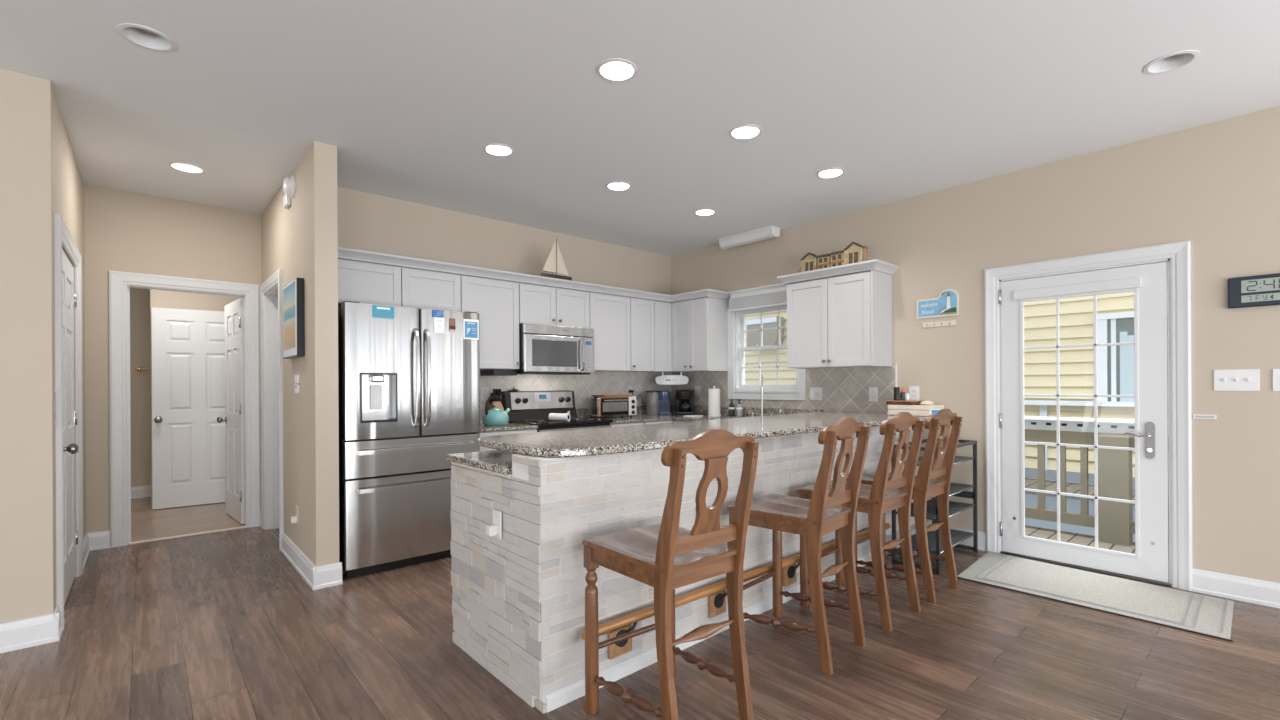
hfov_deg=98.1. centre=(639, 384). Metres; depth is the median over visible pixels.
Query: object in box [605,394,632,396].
cutting board
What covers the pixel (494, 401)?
knife block
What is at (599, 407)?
toaster oven
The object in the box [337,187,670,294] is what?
wall
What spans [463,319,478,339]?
notice
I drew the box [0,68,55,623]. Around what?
wall
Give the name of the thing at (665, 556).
bar stool
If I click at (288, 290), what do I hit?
print
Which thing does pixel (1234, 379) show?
light switch
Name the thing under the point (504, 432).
base cabinet
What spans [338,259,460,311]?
upper cabinet
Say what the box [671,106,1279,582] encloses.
wall
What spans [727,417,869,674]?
bar stool
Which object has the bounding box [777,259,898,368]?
upper cabinet
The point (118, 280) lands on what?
trim
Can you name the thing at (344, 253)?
crown molding
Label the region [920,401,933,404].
shell
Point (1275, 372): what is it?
light switch
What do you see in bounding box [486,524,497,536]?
night light
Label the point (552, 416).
paper roll
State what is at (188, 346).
door
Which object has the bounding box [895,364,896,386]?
trim
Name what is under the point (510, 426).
countertop
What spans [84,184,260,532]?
wall
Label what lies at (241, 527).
threshold
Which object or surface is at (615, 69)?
recessed light
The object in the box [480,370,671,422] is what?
tiled wall
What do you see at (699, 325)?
upper cabinet
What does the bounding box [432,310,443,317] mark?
magnet
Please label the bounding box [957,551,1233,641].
door mat
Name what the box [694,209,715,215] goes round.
recessed light
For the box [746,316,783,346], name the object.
window
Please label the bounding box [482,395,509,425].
kettle
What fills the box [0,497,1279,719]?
floor
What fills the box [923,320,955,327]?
board
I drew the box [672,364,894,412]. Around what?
tiled wall
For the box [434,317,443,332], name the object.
notice
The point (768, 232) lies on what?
fluorescent fixture
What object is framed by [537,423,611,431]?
oven
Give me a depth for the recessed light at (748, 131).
3.37 m
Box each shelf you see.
[896,499,974,520]
[899,529,974,552]
[904,454,974,465]
[931,483,974,498]
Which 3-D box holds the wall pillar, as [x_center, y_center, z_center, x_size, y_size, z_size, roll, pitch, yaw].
[-2.638,-0.138,4.224,0.128,2.785,2.085,0,0,-42]
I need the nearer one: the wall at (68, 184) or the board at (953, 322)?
the wall at (68, 184)
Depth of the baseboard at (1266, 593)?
3.17 m
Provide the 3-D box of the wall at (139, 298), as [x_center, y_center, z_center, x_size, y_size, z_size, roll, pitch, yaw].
[-6.065,0.023,5.860,1.340,2.500,0.100,0,0,-42]
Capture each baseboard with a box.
[0,613,58,652]
[53,534,89,640]
[86,530,109,550]
[131,485,150,498]
[260,524,342,589]
[926,522,1279,607]
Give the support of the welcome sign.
attached to the wall at (1214, 186)
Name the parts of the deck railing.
cap rail, rail, post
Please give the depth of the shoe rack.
3.94 m
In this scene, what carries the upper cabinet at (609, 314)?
attached to the wall at (365, 221)
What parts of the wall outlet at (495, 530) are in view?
plate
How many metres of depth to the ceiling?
2.89 m
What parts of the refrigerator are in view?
dispenser spout, dispenser frame, fridge door, freezer drawer, drawer handle, drawer, drawer handle, handle, handle, fridge door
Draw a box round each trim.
[54,212,82,629]
[109,270,260,547]
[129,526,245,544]
[260,269,283,549]
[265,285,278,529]
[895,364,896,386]
[984,241,1191,590]
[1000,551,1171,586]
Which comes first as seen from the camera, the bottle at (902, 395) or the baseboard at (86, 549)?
the baseboard at (86, 549)
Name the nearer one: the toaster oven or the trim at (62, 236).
the trim at (62, 236)
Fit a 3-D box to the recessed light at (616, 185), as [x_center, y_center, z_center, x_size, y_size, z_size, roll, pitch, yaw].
[-0.163,-1.536,4.202,0.194,0.076,0.194,0,0,-42]
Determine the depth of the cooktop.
4.91 m
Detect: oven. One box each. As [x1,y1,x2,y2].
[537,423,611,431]
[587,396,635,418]
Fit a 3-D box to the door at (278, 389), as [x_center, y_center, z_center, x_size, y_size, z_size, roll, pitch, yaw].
[-2.928,0.244,4.618,0.035,2.000,0.690,0,0,-42]
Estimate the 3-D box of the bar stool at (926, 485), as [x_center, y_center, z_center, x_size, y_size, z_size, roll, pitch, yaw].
[1.622,0.687,3.418,0.442,1.089,0.554,0,0,-42]
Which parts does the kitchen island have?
wood plate, wood plate, foot rail, wood plate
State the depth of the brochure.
4.10 m
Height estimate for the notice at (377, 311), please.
0.080 m
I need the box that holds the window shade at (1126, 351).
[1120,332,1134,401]
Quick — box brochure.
[930,409,940,414]
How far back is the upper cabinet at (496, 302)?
4.67 m
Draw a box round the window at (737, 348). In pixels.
[728,305,805,400]
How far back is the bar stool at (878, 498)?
2.94 m
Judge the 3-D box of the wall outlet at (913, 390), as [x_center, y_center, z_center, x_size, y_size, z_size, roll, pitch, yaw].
[2.211,0.073,4.477,0.007,0.120,0.080,0,0,-42]
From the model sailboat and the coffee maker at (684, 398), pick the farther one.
the coffee maker at (684, 398)
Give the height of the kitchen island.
0.955 m
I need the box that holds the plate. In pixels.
[683,415,702,416]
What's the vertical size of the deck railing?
1.047 m
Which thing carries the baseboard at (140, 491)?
attached to the wall at (139, 298)
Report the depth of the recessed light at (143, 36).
2.42 m
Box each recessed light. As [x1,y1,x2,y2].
[116,23,175,51]
[169,162,204,172]
[483,143,513,155]
[597,58,636,81]
[606,181,630,190]
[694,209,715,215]
[729,124,761,139]
[816,168,844,177]
[1143,50,1199,73]
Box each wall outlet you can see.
[291,505,298,523]
[481,387,488,400]
[486,509,501,538]
[627,386,632,394]
[695,386,699,396]
[869,387,877,401]
[909,386,918,399]
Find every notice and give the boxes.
[372,305,393,318]
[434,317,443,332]
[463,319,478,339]
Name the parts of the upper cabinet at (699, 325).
door, door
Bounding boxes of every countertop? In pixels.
[446,450,516,474]
[478,411,926,457]
[480,423,537,431]
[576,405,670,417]
[584,413,748,422]
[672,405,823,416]
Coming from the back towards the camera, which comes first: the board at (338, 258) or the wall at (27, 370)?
the board at (338, 258)
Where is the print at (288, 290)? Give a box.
[283,281,294,349]
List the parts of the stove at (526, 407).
control panel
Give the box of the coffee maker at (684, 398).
[676,390,694,414]
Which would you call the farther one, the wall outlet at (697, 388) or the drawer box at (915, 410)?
the wall outlet at (697, 388)
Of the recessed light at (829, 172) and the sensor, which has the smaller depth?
the sensor
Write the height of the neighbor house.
7.218 m
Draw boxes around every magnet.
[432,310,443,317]
[449,318,455,331]
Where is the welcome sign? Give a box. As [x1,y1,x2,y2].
[917,289,958,318]
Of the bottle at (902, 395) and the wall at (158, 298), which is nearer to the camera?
the bottle at (902, 395)
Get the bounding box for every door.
[62,249,78,604]
[152,307,225,508]
[217,298,244,523]
[278,389,278,440]
[999,262,1168,582]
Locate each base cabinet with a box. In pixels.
[476,428,536,450]
[610,420,673,426]
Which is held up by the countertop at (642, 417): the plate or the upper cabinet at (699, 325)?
the plate
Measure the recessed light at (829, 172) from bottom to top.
0.076 m
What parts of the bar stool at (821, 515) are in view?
leg, leg, seat, leg, crest rail, leg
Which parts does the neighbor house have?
board, window dark pane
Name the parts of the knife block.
knife handle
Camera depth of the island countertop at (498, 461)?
2.54 m
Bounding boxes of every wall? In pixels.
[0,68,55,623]
[53,90,85,576]
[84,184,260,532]
[130,288,150,486]
[150,289,242,508]
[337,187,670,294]
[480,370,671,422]
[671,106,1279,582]
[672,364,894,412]
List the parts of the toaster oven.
door, door handle, control panel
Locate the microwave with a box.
[515,323,593,374]
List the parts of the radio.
panel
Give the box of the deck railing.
[1024,416,1168,545]
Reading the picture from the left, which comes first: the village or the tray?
the village
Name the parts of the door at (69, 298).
handle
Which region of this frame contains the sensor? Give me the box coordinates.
[1193,414,1215,418]
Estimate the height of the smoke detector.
0.180 m
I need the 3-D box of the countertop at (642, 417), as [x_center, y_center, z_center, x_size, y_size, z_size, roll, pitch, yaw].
[0.489,0.342,5.322,1.441,0.022,1.959,0,0,-42]
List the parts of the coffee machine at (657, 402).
water tank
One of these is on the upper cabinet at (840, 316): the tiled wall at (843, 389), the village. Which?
the village
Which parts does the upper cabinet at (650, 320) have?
door, door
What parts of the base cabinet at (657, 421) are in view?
drawer, drawer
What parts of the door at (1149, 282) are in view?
glazing frame, handle, handle plate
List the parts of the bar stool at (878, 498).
leg, leg, seat, leg, crest rail, leg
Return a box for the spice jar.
[894,387,899,399]
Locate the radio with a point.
(664, 379)
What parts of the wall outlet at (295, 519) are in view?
plate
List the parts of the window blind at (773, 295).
rail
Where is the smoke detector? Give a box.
[283,175,295,208]
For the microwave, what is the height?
0.437 m
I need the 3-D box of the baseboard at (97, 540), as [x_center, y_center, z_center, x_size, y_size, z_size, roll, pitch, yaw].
[-3.782,1.195,4.579,1.119,0.132,0.022,0,0,-42]
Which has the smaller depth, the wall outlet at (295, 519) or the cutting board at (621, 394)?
the wall outlet at (295, 519)
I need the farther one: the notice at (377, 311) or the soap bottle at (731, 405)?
the soap bottle at (731, 405)
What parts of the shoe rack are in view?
shelf rail, shelf rail, shelf rail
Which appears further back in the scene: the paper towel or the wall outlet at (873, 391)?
the paper towel
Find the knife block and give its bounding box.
[487,389,503,410]
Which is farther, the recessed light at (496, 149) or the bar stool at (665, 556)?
the recessed light at (496, 149)
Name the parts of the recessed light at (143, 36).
lamp bulb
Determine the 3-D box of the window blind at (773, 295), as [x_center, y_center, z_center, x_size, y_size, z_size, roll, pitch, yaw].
[1.237,-0.867,5.506,0.084,0.205,0.850,0,0,-42]
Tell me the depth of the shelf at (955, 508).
3.95 m
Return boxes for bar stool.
[582,429,758,719]
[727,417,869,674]
[797,412,924,631]
[846,409,962,603]
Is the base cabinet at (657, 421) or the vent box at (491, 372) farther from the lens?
the base cabinet at (657, 421)
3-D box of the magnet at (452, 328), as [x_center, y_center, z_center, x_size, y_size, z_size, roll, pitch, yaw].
[-1.344,-0.426,3.977,0.044,0.097,0.004,0,0,-42]
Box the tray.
[886,400,920,404]
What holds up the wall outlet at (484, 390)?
attached to the tiled wall at (596, 383)
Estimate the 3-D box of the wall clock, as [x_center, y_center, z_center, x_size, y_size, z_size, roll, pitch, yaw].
[3.491,-0.520,3.021,0.028,0.172,0.400,0,0,-42]
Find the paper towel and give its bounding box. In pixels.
[708,386,720,416]
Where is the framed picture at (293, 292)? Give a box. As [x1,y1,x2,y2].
[283,278,304,358]
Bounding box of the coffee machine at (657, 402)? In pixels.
[646,390,670,414]
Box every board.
[338,258,713,302]
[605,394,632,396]
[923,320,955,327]
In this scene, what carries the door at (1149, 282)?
in the wall at (1214, 186)
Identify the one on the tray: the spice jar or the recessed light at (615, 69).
the spice jar
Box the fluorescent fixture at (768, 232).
[719,225,779,249]
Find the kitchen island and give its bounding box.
[450,426,918,713]
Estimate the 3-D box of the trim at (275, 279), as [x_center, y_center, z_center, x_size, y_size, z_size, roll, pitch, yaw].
[-3.018,0.192,4.536,0.026,2.130,0.910,0,0,-42]
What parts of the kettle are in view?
handle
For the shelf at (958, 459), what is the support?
attached to the shoe rack
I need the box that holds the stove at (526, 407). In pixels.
[501,390,612,431]
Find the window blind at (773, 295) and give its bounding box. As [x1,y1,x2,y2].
[728,283,787,311]
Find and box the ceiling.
[0,0,1279,256]
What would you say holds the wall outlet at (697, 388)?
attached to the tiled wall at (843, 389)
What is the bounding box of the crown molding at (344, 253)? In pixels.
[338,247,729,301]
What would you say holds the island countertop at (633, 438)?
on the kitchen island
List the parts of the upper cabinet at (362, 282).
door, door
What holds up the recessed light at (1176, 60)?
in the ceiling
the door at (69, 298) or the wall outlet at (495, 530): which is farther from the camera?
the door at (69, 298)
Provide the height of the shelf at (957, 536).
0.008 m
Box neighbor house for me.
[745,265,1168,541]
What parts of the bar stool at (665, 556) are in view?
leg, seat, leg, leg, crest rail, leg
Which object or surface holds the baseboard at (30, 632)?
attached to the wall at (27, 370)
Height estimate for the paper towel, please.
0.315 m
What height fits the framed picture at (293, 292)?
0.510 m
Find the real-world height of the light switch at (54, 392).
0.180 m
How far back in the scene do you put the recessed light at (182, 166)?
3.83 m
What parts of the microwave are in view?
door, handle, control panel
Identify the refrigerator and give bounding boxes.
[338,301,479,578]
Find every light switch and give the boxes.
[54,392,55,427]
[810,387,821,399]
[1214,369,1259,390]
[1272,369,1279,390]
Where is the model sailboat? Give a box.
[541,238,571,280]
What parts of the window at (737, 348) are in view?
sash, frame, sash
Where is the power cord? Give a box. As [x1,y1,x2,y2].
[629,390,642,413]
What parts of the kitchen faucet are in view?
spout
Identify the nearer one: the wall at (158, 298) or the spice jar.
the spice jar
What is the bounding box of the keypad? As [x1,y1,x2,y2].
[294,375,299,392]
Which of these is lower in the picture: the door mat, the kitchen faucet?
the door mat
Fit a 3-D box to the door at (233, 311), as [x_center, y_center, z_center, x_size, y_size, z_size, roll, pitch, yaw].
[-3.794,0.239,5.199,0.694,2.020,0.185,0,0,44]
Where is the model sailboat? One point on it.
(554, 263)
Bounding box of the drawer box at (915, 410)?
[888,405,943,416]
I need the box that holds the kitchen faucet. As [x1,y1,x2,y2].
[750,375,781,416]
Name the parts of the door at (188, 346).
handle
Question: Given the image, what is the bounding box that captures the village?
[796,242,868,272]
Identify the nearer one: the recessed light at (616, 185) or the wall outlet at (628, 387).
the recessed light at (616, 185)
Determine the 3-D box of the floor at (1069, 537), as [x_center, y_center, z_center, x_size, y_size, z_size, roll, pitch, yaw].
[2.815,1.399,5.180,1.517,0.090,7.000,0,0,-42]
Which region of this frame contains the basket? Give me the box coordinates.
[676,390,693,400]
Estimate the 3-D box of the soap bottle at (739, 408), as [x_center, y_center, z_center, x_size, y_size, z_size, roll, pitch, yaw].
[1.015,0.239,5.665,0.064,0.177,0.064,0,0,3]
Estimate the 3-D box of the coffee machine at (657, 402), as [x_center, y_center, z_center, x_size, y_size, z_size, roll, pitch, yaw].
[0.200,0.198,6.140,0.274,0.268,0.164,0,0,-2]
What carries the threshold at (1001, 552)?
attached to the wall at (1214, 186)
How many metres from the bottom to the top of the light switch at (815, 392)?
0.120 m
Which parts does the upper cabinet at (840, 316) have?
door, crown molding, door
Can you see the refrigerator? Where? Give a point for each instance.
(409, 393)
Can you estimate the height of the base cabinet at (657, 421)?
0.882 m
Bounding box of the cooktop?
[508,417,612,426]
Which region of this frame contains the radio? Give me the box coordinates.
[656,372,687,384]
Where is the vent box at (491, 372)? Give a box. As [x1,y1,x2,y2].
[481,369,516,375]
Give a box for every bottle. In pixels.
[729,399,734,416]
[736,399,742,416]
[900,393,904,399]
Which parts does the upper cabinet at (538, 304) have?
door, door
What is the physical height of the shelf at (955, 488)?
0.008 m
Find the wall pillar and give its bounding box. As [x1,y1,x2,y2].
[261,141,338,566]
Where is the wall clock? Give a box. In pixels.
[1228,273,1279,308]
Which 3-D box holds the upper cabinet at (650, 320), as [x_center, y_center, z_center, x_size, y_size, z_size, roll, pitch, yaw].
[0.148,-0.517,6.092,0.923,0.757,0.374,0,0,-42]
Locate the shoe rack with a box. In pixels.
[891,439,977,574]
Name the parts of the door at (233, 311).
handle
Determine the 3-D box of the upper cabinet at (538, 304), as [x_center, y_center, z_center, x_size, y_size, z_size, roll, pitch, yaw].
[-0.867,-0.712,5.188,0.756,0.357,0.374,0,0,-42]
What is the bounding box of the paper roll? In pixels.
[549,413,569,420]
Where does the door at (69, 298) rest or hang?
in the wall at (68, 184)
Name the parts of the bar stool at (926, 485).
leg, leg, seat, leg, crest rail, leg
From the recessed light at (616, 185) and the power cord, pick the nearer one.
the recessed light at (616, 185)
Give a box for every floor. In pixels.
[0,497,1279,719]
[1025,525,1134,553]
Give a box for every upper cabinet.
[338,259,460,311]
[460,275,519,369]
[518,282,589,327]
[589,292,630,371]
[617,297,674,372]
[672,297,728,371]
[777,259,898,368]
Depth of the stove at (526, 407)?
5.11 m

